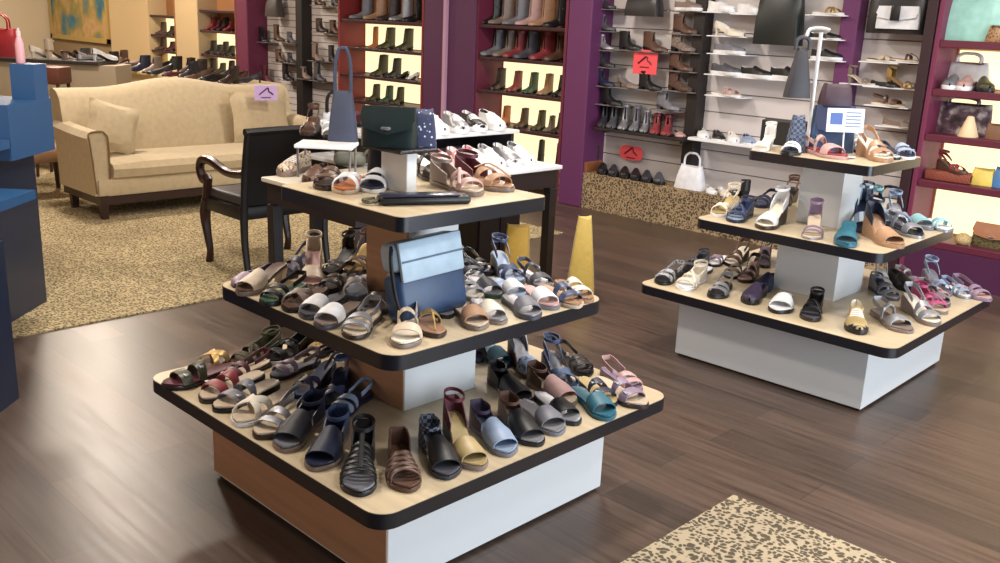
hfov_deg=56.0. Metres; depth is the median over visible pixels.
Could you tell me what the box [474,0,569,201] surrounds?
shelving unit
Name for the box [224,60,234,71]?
boot
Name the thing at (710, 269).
sandal
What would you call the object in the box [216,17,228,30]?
boot
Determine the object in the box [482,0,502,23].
boot
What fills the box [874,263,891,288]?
sandal
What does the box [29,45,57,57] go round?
pump
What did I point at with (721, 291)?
sandal
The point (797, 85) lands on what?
bag
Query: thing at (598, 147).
boot
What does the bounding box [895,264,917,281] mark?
sandal
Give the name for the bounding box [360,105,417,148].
handbag
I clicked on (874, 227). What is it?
espadrille
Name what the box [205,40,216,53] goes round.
boot
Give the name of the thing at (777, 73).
shoe
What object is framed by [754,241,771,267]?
sandal
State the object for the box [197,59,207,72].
boot
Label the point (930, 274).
sandal
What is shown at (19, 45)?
bottle
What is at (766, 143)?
sandal
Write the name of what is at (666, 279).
sandal
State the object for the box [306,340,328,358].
sandal
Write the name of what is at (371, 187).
slide
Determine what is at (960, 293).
sandal
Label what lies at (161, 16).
shelf
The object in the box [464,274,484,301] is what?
sandal
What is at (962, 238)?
ornament
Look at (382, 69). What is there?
boot
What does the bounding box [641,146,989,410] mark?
display
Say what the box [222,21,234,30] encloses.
boot
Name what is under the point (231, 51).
boot
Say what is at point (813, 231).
sandal
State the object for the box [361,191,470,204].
clutch
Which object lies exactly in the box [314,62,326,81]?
boot
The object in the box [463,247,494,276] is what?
sandal
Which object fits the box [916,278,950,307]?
sandal
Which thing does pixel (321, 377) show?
sandal
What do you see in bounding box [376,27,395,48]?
boot
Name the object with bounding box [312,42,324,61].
boot
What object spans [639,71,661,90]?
boot
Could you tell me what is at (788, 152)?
sandal
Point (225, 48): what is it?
boot
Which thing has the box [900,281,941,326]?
sandal
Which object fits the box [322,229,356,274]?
sandal
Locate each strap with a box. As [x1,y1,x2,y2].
[298,388,325,425]
[323,403,349,441]
[351,418,374,459]
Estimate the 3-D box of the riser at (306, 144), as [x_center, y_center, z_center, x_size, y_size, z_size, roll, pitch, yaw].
[-0.847,-0.599,4.607,0.280,0.158,0.200,3,15,0]
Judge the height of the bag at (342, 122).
0.460 m
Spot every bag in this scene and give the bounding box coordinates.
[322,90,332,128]
[328,46,357,141]
[334,150,367,165]
[674,152,705,190]
[752,0,804,45]
[783,35,811,98]
[936,97,992,136]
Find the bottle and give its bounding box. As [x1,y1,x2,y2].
[14,28,25,62]
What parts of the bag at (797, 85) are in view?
handle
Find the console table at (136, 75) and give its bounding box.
[132,70,285,86]
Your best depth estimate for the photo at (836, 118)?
4.11 m
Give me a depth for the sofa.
7.21 m
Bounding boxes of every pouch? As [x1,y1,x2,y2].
[417,108,435,146]
[971,167,994,186]
[991,166,999,187]
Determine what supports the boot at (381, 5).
on the shelving unit at (356, 35)
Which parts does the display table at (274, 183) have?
leg, leg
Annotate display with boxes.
[153,146,663,562]
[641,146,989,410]
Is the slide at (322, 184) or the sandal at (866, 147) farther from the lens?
the sandal at (866, 147)
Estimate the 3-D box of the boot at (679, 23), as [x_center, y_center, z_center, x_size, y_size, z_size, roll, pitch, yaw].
[1.431,-1.988,7.255,0.087,0.149,0.246,-9,19,-36]
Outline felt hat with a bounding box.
[957,116,977,137]
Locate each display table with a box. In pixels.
[261,167,366,326]
[308,147,561,278]
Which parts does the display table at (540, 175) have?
leg, leg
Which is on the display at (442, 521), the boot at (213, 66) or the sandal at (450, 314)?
the sandal at (450, 314)
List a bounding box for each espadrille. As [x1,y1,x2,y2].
[298,229,323,288]
[442,387,487,470]
[479,344,511,368]
[507,335,534,378]
[755,185,790,229]
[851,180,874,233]
[861,194,904,248]
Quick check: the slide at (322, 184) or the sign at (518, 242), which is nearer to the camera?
the slide at (322, 184)
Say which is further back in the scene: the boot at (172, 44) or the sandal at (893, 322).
the boot at (172, 44)
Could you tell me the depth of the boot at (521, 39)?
8.55 m
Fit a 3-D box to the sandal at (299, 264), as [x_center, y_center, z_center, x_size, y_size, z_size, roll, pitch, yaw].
[-0.679,-0.077,3.141,0.074,0.098,0.204,9,17,21]
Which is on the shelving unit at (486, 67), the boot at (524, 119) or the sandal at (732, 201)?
the boot at (524, 119)
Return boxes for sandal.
[43,39,72,58]
[197,347,242,370]
[224,347,270,380]
[230,325,281,367]
[230,389,293,427]
[252,383,309,439]
[259,270,307,306]
[265,333,313,364]
[270,346,320,380]
[272,388,325,453]
[281,286,328,312]
[286,240,305,278]
[293,344,335,398]
[298,293,346,319]
[299,103,319,135]
[304,403,349,471]
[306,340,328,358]
[313,301,360,329]
[319,261,355,293]
[320,119,328,138]
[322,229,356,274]
[325,351,348,409]
[331,172,364,194]
[331,377,372,416]
[339,413,376,496]
[341,294,381,340]
[342,275,368,300]
[343,227,366,274]
[362,289,387,314]
[385,426,421,492]
[390,301,422,348]
[416,153,430,181]
[418,308,446,338]
[418,413,461,480]
[430,153,483,196]
[434,309,454,318]
[454,148,514,191]
[454,304,489,330]
[462,245,484,277]
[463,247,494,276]
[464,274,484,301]
[468,276,503,298]
[469,398,518,457]
[470,297,507,324]
[475,349,483,362]
[487,358,532,400]
[490,233,525,284]
[491,277,526,296]
[497,390,544,446]
[501,293,541,320]
[517,256,552,286]
[519,398,565,436]
[524,285,559,310]
[526,359,577,405]
[533,391,581,425]
[541,332,579,386]
[555,339,593,376]
[571,386,616,421]
[600,355,642,393]
[654,260,684,285]
[675,259,707,291]
[681,248,709,272]
[707,266,712,273]
[707,271,732,298]
[709,254,727,266]
[710,182,740,216]
[724,237,750,266]
[726,195,754,222]
[729,179,750,198]
[737,252,760,282]
[752,121,776,151]
[754,188,777,207]
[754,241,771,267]
[768,292,793,313]
[769,191,789,212]
[780,141,800,155]
[785,115,805,152]
[785,174,800,206]
[799,286,824,321]
[801,197,823,239]
[805,134,848,159]
[812,7,844,14]
[844,299,868,334]
[848,65,874,84]
[853,133,861,152]
[855,125,893,162]
[865,200,885,225]
[866,54,895,62]
[868,271,899,300]
[870,184,890,221]
[870,296,913,333]
[871,93,905,107]
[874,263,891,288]
[877,140,900,159]
[884,209,924,238]
[886,65,914,88]
[886,188,911,225]
[890,53,918,62]
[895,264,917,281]
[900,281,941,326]
[908,213,934,230]
[910,279,947,314]
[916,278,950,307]
[918,277,950,299]
[921,254,952,296]
[928,217,952,232]
[936,149,967,173]
[941,275,970,298]
[950,273,991,301]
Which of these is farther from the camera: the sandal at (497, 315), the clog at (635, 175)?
the clog at (635, 175)
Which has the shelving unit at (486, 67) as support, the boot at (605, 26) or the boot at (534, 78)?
the boot at (534, 78)
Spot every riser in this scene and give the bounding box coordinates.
[294,139,358,176]
[334,127,519,162]
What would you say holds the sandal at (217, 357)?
on the display at (442, 521)
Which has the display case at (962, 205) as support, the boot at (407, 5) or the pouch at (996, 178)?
the pouch at (996, 178)
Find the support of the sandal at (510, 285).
on the display at (442, 521)
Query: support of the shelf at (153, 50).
attached to the display case at (170, 4)
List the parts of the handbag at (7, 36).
handle, handle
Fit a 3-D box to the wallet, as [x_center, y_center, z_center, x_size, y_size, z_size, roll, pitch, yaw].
[3.062,-0.925,5.799,0.119,0.100,0.050,17,21,42]
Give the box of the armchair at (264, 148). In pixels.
[195,125,330,270]
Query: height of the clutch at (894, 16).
0.145 m
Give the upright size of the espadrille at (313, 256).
0.146 m
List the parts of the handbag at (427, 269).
panel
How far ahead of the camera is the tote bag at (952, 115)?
6.02 m
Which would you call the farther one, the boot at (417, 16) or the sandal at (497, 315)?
the boot at (417, 16)
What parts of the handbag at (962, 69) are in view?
handle, handle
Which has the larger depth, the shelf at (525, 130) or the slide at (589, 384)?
the shelf at (525, 130)
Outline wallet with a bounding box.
[984,123,999,139]
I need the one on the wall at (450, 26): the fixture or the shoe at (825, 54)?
the shoe at (825, 54)
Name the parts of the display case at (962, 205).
panel, kick panel, panel, light panel, light panel, light panel, light panel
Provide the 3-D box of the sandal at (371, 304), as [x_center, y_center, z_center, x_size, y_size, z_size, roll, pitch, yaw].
[-0.361,0.049,2.824,0.078,0.050,0.216,3,15,2]
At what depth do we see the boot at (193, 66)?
9.78 m
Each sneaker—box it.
[276,151,311,176]
[417,154,429,165]
[430,149,454,165]
[434,114,449,134]
[442,110,469,133]
[446,146,461,160]
[461,110,487,132]
[462,145,491,167]
[477,144,505,168]
[479,109,506,130]
[492,142,521,166]
[507,141,535,165]
[707,0,735,11]
[737,3,757,13]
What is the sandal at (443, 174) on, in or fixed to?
on the display at (442, 521)
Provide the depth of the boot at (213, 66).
12.35 m
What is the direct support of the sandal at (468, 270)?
on the display at (442, 521)
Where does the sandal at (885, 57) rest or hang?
on the wall at (450, 26)
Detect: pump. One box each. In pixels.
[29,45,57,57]
[91,48,117,60]
[117,58,129,63]
[147,64,172,73]
[162,60,170,66]
[184,69,210,78]
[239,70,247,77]
[239,72,261,82]
[396,71,409,77]
[406,72,419,79]
[617,75,638,88]
[714,20,744,36]
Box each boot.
[80,48,90,54]
[108,51,118,62]
[119,50,127,61]
[131,55,150,70]
[142,56,162,72]
[155,22,166,33]
[155,37,166,49]
[161,54,166,62]
[164,26,174,34]
[164,41,174,50]
[164,56,182,71]
[178,57,194,71]
[178,61,198,77]
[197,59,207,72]
[204,17,216,29]
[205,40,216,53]
[208,58,216,71]
[211,20,222,29]
[211,44,222,53]
[214,63,225,72]
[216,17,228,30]
[216,41,228,54]
[218,65,238,83]
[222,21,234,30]
[223,45,234,55]
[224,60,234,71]
[259,26,268,41]
[262,65,273,81]
[273,24,284,40]
[275,49,286,61]
[282,63,293,80]
[287,31,295,42]
[287,52,295,62]
[300,66,311,79]
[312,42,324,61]
[314,0,325,4]
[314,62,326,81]
[315,18,328,31]
[328,45,334,61]
[329,20,337,33]
[331,0,337,5]
[349,0,373,18]
[362,0,387,19]
[365,84,380,100]
[367,26,378,47]
[369,54,388,75]
[375,0,400,20]
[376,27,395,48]
[378,85,393,102]
[384,58,401,77]
[388,0,413,20]
[389,87,404,104]
[394,28,413,50]
[401,0,421,21]
[479,30,507,55]
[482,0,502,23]
[487,0,515,24]
[488,68,505,89]
[491,30,519,56]
[501,0,529,25]
[501,31,528,57]
[502,105,510,124]
[506,70,522,91]
[512,31,540,58]
[513,108,528,127]
[514,0,542,25]
[521,72,538,93]
[527,0,556,26]
[528,32,557,59]
[530,110,546,130]
[536,73,553,95]
[537,139,544,161]
[542,0,566,27]
[542,33,564,61]
[543,115,555,131]
[550,75,561,96]
[550,113,559,133]
[596,106,610,127]
[597,146,599,160]
[598,69,614,86]
[599,51,614,67]
[600,34,614,50]
[600,87,622,105]
[602,14,616,30]
[603,0,616,8]
[605,100,620,128]
[617,104,630,130]
[619,31,641,50]
[628,105,641,131]
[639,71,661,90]
[639,109,651,132]
[643,31,667,52]
[649,113,662,134]
[656,91,680,110]
[660,114,673,136]
[668,71,692,91]
[669,51,693,71]
[671,32,695,52]
[673,14,697,33]
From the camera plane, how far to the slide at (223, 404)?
2.88 m
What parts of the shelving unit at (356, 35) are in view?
panel, light panel, light panel, light panel, panel, panel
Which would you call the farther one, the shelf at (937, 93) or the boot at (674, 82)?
the boot at (674, 82)
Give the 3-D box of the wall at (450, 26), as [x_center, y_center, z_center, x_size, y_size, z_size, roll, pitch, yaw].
[-0.782,-2.587,9.473,21.717,2.900,0.530,17,21,42]
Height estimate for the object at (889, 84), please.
0.041 m
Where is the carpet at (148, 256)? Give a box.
[12,165,562,337]
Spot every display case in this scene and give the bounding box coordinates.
[150,0,176,60]
[199,0,237,73]
[899,0,999,296]
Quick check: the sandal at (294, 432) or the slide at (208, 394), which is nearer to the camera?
the sandal at (294, 432)
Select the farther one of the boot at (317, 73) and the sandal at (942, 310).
the boot at (317, 73)
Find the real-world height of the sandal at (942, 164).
0.131 m
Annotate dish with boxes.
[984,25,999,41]
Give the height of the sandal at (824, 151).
0.089 m
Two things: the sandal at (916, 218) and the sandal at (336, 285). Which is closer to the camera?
the sandal at (336, 285)
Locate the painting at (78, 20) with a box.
[48,0,110,43]
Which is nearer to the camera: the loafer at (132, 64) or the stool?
the stool
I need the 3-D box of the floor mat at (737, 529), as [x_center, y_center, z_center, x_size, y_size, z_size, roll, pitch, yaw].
[0.838,1.046,2.019,1.760,0.014,1.640,17,21,42]
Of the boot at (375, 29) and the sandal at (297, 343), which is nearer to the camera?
the sandal at (297, 343)
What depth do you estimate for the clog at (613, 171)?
7.86 m
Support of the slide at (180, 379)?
on the display at (442, 521)
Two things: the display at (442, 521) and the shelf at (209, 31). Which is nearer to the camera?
the display at (442, 521)
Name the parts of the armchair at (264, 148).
leg, arm, seat, leg, post, seat frame, rail, leg, panel, leg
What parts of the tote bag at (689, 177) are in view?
handle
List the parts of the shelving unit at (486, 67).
panel, light panel, light panel, panel, light panel, panel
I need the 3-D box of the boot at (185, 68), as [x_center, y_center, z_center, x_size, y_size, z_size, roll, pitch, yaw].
[-3.463,-2.385,10.393,0.101,0.173,0.286,6,16,14]
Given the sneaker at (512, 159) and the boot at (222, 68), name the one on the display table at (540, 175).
the sneaker at (512, 159)
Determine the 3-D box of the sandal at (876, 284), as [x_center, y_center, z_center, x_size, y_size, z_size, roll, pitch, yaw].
[1.804,0.019,4.424,0.084,0.086,0.228,0,16,-8]
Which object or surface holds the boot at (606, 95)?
on the wall at (450, 26)
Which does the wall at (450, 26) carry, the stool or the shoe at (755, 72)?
the shoe at (755, 72)
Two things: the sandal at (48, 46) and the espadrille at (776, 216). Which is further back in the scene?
the sandal at (48, 46)
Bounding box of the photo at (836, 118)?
[830,113,842,124]
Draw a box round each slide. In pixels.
[161,359,237,390]
[198,369,264,403]
[212,378,279,412]
[313,165,348,190]
[359,167,386,193]
[538,281,583,308]
[553,277,593,302]
[578,376,617,405]
[598,376,648,408]
[711,86,741,96]
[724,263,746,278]
[892,142,915,159]
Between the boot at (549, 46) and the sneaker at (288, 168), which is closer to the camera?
the sneaker at (288, 168)
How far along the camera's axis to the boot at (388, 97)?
9.97 m
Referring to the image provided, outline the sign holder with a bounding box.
[826,108,864,157]
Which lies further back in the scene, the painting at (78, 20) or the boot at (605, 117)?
the painting at (78, 20)
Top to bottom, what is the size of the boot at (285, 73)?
0.200 m
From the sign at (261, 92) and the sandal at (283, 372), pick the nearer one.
the sandal at (283, 372)
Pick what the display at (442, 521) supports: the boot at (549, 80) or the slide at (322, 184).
the slide at (322, 184)
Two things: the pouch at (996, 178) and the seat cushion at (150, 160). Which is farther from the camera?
the seat cushion at (150, 160)
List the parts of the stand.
hook arm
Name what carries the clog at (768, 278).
on the display at (822, 360)
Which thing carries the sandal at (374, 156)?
on the display at (442, 521)
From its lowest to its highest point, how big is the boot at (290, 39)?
0.126 m
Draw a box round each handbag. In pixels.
[0,13,15,56]
[265,0,284,16]
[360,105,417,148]
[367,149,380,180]
[381,230,465,322]
[624,0,663,16]
[760,118,807,145]
[809,105,855,153]
[817,83,851,105]
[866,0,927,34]
[945,0,999,41]
[947,52,989,81]
[971,221,999,249]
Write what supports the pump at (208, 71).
on the console table at (136, 75)
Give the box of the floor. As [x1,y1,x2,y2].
[0,150,999,562]
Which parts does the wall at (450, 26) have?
slat panel, post, post, slat panel, post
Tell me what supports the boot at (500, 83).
on the shelving unit at (486, 67)
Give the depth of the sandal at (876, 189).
4.55 m
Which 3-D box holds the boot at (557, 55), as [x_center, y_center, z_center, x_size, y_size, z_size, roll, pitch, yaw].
[0.494,-2.052,8.228,0.301,0.245,0.106,-8,19,-35]
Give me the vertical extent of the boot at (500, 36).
0.245 m
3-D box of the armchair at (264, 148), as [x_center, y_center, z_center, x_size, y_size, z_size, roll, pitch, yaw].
[-1.431,-0.542,5.766,0.594,0.881,0.639,17,21,42]
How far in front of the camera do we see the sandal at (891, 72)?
6.21 m
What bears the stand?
on the display at (822, 360)
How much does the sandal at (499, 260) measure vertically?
0.130 m
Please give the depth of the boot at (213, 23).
12.17 m
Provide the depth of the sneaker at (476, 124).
5.39 m
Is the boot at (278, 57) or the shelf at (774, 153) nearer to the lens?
the shelf at (774, 153)
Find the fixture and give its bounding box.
[0,63,54,411]
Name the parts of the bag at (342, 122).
handle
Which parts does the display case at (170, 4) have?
light panel, panel, light panel, panel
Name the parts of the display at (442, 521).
veneer panel, veneer panel, veneer panel, plate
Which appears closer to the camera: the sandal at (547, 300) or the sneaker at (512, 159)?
the sandal at (547, 300)
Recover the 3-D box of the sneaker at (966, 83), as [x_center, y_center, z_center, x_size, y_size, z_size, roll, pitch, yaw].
[2.940,-1.253,5.917,0.104,0.092,0.288,13,19,34]
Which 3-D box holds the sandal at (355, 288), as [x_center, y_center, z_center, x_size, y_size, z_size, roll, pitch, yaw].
[-0.451,0.004,2.968,0.082,0.052,0.228,1,16,-5]
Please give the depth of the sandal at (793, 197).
4.86 m
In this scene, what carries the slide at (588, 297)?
on the display at (442, 521)
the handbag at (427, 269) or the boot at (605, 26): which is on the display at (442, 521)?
the handbag at (427, 269)
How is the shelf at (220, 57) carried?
attached to the display case at (225, 8)
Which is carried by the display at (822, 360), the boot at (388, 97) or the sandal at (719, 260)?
the sandal at (719, 260)
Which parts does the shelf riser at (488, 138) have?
shelf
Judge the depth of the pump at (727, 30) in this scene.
7.00 m
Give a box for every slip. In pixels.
[710,63,741,75]
[713,42,745,54]
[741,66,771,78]
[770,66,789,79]
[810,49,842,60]
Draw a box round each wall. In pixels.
[0,0,52,56]
[53,0,940,271]
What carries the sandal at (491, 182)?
on the display at (442, 521)
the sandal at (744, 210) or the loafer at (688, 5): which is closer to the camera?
the sandal at (744, 210)
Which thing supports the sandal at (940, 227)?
on the display at (822, 360)
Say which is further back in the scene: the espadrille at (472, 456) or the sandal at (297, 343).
the sandal at (297, 343)
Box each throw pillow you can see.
[87,97,139,153]
[228,90,287,142]
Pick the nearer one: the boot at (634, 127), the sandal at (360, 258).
the sandal at (360, 258)
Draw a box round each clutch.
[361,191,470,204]
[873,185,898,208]
[875,5,919,29]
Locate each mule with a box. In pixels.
[60,50,86,59]
[235,262,287,296]
[833,220,857,247]
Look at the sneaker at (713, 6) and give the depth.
6.99 m
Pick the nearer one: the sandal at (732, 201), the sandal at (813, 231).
the sandal at (813, 231)
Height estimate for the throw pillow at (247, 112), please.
0.414 m
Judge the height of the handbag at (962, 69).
0.229 m
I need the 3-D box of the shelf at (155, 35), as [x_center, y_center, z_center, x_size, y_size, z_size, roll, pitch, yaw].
[-4.536,-3.383,12.976,0.736,0.030,0.250,17,21,42]
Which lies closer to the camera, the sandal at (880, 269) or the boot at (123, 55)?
the sandal at (880, 269)
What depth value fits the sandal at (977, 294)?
4.44 m
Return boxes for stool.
[36,65,71,176]
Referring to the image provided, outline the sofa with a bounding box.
[49,77,308,219]
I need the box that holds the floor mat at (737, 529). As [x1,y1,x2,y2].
[620,495,895,562]
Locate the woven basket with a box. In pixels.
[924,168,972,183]
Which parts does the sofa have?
leg, arm, leg, rail, backrest, arm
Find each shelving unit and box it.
[338,0,424,113]
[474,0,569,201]
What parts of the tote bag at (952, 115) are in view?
handle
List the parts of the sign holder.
stem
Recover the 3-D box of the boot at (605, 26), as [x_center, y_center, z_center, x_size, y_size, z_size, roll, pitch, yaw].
[0.878,-2.143,7.780,0.078,0.134,0.222,-9,19,-36]
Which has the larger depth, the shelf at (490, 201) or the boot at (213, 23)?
the boot at (213, 23)
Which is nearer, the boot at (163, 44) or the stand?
the stand
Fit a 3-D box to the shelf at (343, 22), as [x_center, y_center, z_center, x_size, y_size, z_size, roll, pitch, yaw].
[-1.114,-2.681,9.737,1.343,0.030,0.340,17,21,42]
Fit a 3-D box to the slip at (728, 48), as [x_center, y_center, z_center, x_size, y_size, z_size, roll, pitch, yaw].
[1.712,-1.746,7.025,0.104,0.088,0.287,-9,19,-36]
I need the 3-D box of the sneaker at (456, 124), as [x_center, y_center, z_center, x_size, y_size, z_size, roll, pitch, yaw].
[-0.254,-0.913,5.379,0.111,0.100,0.305,-4,17,-23]
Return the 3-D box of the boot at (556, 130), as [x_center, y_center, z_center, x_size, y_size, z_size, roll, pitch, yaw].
[0.517,-1.408,8.351,0.076,0.175,0.215,13,18,33]
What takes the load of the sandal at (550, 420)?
on the display at (442, 521)
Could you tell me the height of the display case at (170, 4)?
2.880 m
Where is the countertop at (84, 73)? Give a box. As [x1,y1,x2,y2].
[0,56,131,165]
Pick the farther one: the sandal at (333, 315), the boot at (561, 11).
the boot at (561, 11)
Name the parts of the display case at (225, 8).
panel, light panel, light panel, panel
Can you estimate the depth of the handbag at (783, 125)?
4.50 m
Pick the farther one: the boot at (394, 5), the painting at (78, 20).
the painting at (78, 20)
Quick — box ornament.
[955,233,971,244]
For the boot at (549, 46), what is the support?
on the shelving unit at (486, 67)
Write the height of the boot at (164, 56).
0.168 m
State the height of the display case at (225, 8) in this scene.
2.880 m
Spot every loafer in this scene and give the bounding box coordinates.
[120,61,138,65]
[199,73,224,81]
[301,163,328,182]
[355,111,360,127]
[674,0,702,10]
[887,267,912,291]
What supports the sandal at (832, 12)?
on the wall at (450, 26)
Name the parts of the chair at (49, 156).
seat, leg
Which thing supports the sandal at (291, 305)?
on the display at (442, 521)
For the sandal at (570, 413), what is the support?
on the display at (442, 521)
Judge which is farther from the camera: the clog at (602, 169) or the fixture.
the clog at (602, 169)
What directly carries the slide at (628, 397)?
on the display at (442, 521)
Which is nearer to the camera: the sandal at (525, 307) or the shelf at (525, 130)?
the sandal at (525, 307)
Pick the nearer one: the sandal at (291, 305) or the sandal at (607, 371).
the sandal at (291, 305)
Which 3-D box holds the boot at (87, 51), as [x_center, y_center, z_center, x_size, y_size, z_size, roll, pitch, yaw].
[-5.190,-2.792,11.592,0.101,0.173,0.286,15,20,37]
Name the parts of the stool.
leg, leg, seat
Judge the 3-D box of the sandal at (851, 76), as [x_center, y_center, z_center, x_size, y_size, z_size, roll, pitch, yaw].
[2.449,-1.400,6.361,0.078,0.124,0.215,-9,19,-36]
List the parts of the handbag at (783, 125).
lid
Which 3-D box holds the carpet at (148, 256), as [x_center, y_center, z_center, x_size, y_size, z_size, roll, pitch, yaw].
[-5.685,-0.951,8.207,10.520,0.008,6.900,17,21,42]
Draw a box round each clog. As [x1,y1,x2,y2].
[596,162,607,174]
[607,164,618,176]
[618,166,629,178]
[630,168,640,180]
[641,170,652,182]
[653,172,664,184]
[740,282,766,305]
[756,272,774,292]
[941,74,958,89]
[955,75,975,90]
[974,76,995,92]
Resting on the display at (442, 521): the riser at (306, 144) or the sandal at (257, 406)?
the sandal at (257, 406)
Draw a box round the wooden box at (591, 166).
[584,160,602,171]
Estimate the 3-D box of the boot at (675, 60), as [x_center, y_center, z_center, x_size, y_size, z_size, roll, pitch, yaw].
[1.415,-1.719,7.334,0.087,0.149,0.246,-9,19,-36]
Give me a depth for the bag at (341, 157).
4.90 m
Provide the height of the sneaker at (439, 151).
0.098 m
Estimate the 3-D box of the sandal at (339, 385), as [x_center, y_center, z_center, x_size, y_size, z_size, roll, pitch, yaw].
[-0.510,0.306,2.953,0.077,0.122,0.212,3,15,3]
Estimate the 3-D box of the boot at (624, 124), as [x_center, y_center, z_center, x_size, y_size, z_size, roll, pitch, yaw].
[1.031,-1.363,7.795,0.086,0.198,0.243,7,16,15]
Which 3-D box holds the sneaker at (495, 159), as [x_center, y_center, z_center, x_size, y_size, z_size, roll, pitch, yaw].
[-0.058,-0.691,5.177,0.109,0.098,0.299,-4,17,-23]
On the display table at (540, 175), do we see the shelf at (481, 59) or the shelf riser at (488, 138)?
the shelf riser at (488, 138)
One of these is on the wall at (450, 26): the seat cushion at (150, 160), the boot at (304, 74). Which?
the boot at (304, 74)
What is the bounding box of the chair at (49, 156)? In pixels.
[34,116,60,187]
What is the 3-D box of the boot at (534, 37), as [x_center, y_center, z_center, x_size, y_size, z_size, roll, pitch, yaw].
[0.237,-2.130,8.470,0.301,0.245,0.106,-8,19,-35]
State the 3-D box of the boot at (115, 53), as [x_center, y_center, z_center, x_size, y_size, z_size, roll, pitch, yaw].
[-4.615,-2.617,11.050,0.101,0.173,0.286,15,20,37]
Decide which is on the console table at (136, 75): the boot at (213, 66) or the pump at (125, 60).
the pump at (125, 60)
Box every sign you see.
[254,85,276,100]
[504,223,529,269]
[567,215,593,294]
[620,145,642,160]
[632,50,657,74]
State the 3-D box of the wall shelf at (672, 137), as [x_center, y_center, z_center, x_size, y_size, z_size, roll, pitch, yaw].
[1.194,-1.196,7.671,0.893,0.042,0.260,17,21,42]
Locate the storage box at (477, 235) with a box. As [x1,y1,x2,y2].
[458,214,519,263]
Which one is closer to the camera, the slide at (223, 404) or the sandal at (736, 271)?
the slide at (223, 404)
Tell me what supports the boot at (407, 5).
on the shelving unit at (356, 35)
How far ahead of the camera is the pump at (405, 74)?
9.68 m
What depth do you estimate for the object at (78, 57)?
8.80 m
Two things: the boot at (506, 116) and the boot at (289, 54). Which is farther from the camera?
the boot at (289, 54)
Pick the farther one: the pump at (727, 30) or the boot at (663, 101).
the boot at (663, 101)
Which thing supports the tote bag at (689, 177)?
on the wall at (450, 26)
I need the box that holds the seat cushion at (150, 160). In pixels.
[110,142,242,179]
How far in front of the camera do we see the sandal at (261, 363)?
3.14 m
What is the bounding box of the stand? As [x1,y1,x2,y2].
[805,26,830,145]
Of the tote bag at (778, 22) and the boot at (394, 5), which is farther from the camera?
the boot at (394, 5)
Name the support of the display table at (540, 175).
on the floor
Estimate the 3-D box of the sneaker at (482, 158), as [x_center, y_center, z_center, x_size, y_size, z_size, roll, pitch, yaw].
[-0.130,-0.673,5.100,0.109,0.098,0.299,-4,17,-23]
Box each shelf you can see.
[0,188,35,211]
[150,15,173,17]
[151,34,174,37]
[152,49,175,53]
[153,340,663,514]
[199,9,233,13]
[200,30,234,34]
[201,53,235,59]
[223,262,598,355]
[282,176,544,217]
[294,139,358,150]
[340,19,421,25]
[341,73,420,84]
[346,46,420,55]
[353,97,419,108]
[477,89,560,101]
[478,56,562,65]
[479,24,564,31]
[506,123,558,138]
[594,126,692,143]
[642,249,982,348]
[688,136,779,147]
[698,201,943,253]
[751,146,919,166]
[917,178,999,197]
[924,132,999,148]
[930,234,999,259]
[932,88,999,100]
[939,40,999,49]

